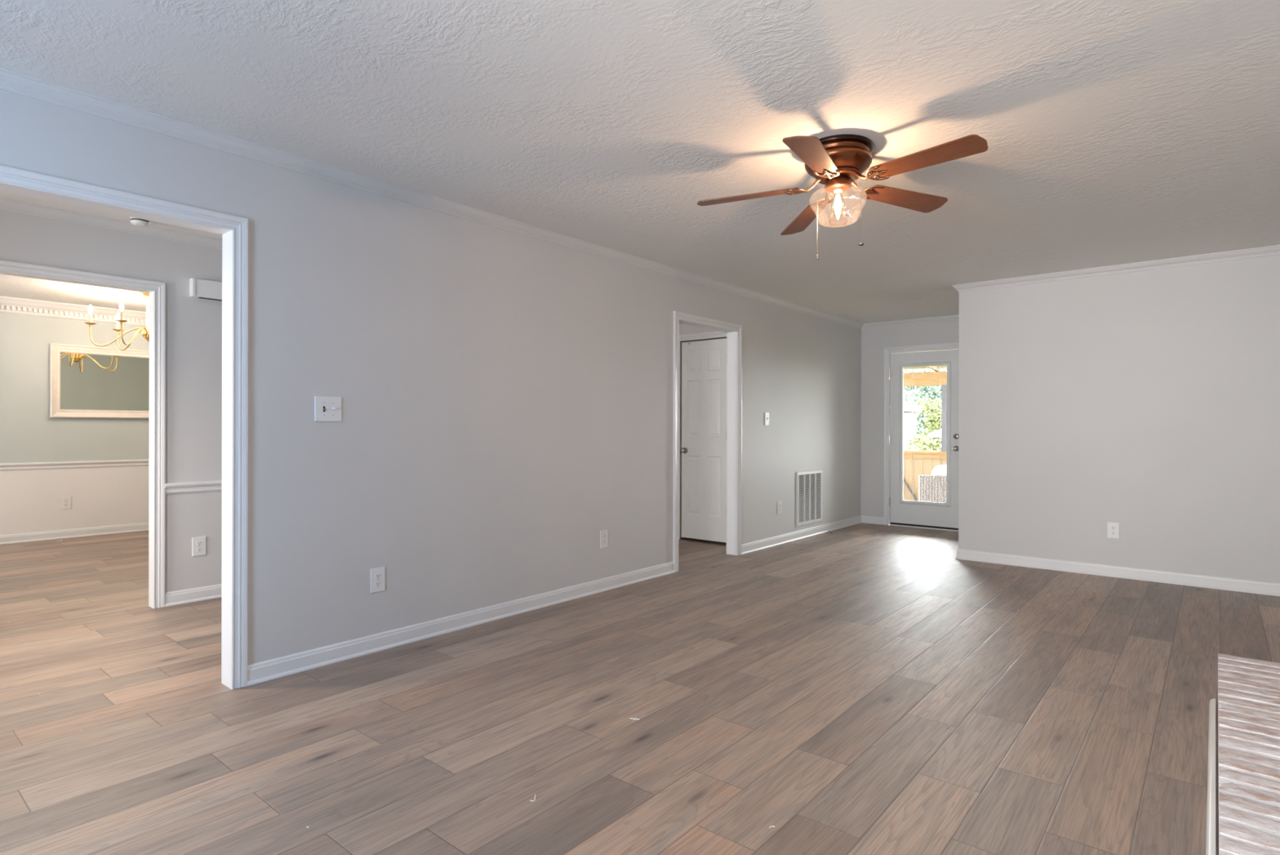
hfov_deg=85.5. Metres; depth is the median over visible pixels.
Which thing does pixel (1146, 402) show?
wall
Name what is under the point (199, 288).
door chime
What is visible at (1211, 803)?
trim
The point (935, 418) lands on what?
tree
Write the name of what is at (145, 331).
chandelier
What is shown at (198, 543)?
receptacle
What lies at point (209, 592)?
baseboard
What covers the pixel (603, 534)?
electrical outlet
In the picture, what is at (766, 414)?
light switch
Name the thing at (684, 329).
wall
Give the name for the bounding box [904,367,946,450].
tree
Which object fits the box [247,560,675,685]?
baseboard
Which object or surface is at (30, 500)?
wall
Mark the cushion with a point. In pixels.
(939, 470)
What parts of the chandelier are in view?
bulb, arm, bulb, bulb, arm, arm, stem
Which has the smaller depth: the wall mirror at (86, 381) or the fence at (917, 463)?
the wall mirror at (86, 381)
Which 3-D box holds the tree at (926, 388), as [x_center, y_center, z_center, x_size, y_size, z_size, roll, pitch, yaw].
[12.012,-0.776,30.170,2.499,4.856,2.311,0,0,40]
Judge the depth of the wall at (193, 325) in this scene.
4.56 m
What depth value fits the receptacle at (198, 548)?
4.64 m
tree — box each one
[903,368,944,449]
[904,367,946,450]
[915,396,941,450]
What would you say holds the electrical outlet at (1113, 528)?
attached to the wall at (1146, 402)
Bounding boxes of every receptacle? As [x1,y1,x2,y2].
[196,541,202,545]
[196,546,202,551]
[374,573,381,578]
[374,581,381,586]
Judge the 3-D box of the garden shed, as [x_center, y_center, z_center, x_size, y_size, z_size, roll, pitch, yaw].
[10.079,0.564,19.325,3.050,2.140,2.900,0,0,40]
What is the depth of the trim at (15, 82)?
3.85 m
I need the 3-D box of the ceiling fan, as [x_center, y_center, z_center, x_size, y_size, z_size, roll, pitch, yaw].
[0.912,-1.034,3.116,1.218,0.477,1.227,0,0,40]
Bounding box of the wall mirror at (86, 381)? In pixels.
[49,342,149,417]
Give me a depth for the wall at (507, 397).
3.93 m
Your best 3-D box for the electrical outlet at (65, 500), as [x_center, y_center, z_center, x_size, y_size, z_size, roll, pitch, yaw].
[-6.004,0.787,7.239,0.010,0.126,0.082,0,0,40]
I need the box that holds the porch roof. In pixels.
[903,364,946,369]
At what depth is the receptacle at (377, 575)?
3.61 m
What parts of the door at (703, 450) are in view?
knob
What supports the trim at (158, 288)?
attached to the wall at (193, 325)
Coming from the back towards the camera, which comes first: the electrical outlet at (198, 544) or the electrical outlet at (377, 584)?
the electrical outlet at (198, 544)
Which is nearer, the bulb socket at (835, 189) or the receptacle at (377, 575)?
the bulb socket at (835, 189)
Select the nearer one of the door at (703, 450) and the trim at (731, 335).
the trim at (731, 335)
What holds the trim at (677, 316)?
attached to the wall at (507, 397)
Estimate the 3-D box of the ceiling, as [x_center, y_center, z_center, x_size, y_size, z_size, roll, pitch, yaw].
[-1.171,-1.336,5.333,10.170,0.120,10.194,0,0,40]
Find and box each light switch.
[314,395,341,422]
[764,412,768,425]
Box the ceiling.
[0,0,1279,323]
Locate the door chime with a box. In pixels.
[189,277,222,301]
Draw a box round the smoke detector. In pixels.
[129,217,149,226]
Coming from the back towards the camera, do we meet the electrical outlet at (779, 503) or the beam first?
the beam
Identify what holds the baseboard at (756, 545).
attached to the wall at (507, 397)
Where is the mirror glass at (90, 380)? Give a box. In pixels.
[60,351,149,410]
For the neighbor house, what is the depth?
22.84 m
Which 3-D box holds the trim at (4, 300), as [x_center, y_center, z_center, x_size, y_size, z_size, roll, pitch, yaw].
[-4.701,-1.207,5.740,3.924,0.150,6.000,0,0,40]
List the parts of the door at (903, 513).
glass frame, knob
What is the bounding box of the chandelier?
[84,292,149,351]
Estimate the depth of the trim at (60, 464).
7.26 m
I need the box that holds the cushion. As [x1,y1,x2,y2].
[931,464,946,475]
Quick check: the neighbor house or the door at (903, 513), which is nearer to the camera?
the door at (903, 513)
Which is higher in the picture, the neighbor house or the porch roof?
the porch roof
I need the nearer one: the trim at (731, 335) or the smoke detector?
the smoke detector
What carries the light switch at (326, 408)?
attached to the wall at (507, 397)
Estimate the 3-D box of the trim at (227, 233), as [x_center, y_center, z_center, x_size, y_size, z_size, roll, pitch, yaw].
[-2.434,0.133,2.420,0.102,2.058,1.838,0,0,40]
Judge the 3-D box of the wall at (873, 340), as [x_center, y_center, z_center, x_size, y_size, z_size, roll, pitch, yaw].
[2.635,-0.049,8.704,3.557,2.440,0.140,0,0,40]
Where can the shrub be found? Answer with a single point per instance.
(928, 444)
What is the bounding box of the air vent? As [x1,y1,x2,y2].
[795,469,822,527]
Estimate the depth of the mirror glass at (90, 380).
7.48 m
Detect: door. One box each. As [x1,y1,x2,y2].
[680,337,726,542]
[888,347,959,531]
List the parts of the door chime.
trim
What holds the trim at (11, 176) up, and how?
attached to the wall at (507, 397)
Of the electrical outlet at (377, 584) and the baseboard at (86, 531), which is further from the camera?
the baseboard at (86, 531)
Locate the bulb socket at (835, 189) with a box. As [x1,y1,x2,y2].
[833,187,842,192]
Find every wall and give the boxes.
[0,89,861,664]
[0,209,715,592]
[0,312,149,534]
[679,323,726,539]
[861,320,959,516]
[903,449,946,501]
[958,254,1279,582]
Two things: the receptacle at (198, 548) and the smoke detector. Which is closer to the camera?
the smoke detector
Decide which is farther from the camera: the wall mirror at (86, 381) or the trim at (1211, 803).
the wall mirror at (86, 381)
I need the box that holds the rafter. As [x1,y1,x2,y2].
[927,365,939,371]
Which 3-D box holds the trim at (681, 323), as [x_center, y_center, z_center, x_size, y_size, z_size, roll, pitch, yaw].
[0.512,0.115,6.049,0.019,2.105,1.024,0,0,40]
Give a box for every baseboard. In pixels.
[0,522,148,544]
[164,583,221,606]
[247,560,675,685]
[742,515,884,554]
[955,548,1279,595]
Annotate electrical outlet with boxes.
[61,496,71,508]
[191,536,205,555]
[369,566,385,592]
[600,529,608,548]
[777,500,781,513]
[1106,521,1119,538]
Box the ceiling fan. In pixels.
[697,133,987,259]
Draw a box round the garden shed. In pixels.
[928,428,941,437]
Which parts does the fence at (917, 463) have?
cap rail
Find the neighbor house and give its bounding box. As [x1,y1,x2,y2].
[903,402,921,449]
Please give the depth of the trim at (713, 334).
7.19 m
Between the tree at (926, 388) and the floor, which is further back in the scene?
the tree at (926, 388)
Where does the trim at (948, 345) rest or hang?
attached to the wall at (873, 340)
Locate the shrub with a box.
[907,432,941,450]
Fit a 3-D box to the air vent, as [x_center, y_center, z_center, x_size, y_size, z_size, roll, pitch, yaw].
[1.828,0.752,7.447,0.016,0.576,0.604,0,0,40]
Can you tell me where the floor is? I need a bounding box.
[0,522,1279,854]
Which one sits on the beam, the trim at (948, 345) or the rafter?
the rafter
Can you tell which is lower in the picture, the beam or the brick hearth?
the brick hearth
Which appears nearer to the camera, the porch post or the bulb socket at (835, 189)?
the bulb socket at (835, 189)
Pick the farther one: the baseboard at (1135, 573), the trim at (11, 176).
the baseboard at (1135, 573)
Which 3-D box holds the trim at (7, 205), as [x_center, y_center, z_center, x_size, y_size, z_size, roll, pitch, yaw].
[-2.003,-1.247,4.404,1.781,0.060,7.400,0,0,40]
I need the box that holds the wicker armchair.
[918,464,946,502]
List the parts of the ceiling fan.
blade, blade, blade, pull chain, bulb, blade, blade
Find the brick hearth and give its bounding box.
[1217,653,1279,854]
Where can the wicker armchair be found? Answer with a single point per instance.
(933, 487)
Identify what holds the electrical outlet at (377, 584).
attached to the wall at (507, 397)
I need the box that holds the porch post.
[940,384,946,451]
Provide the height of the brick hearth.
0.204 m
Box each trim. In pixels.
[0,67,1279,328]
[0,164,248,688]
[0,183,231,688]
[0,197,222,249]
[0,259,165,608]
[0,296,146,326]
[0,458,148,470]
[164,480,222,493]
[672,311,742,572]
[678,331,726,539]
[679,320,737,555]
[680,323,727,553]
[884,342,959,524]
[1205,697,1215,854]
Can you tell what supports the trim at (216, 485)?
attached to the wall at (193, 325)
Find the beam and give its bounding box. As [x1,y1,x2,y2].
[903,370,946,386]

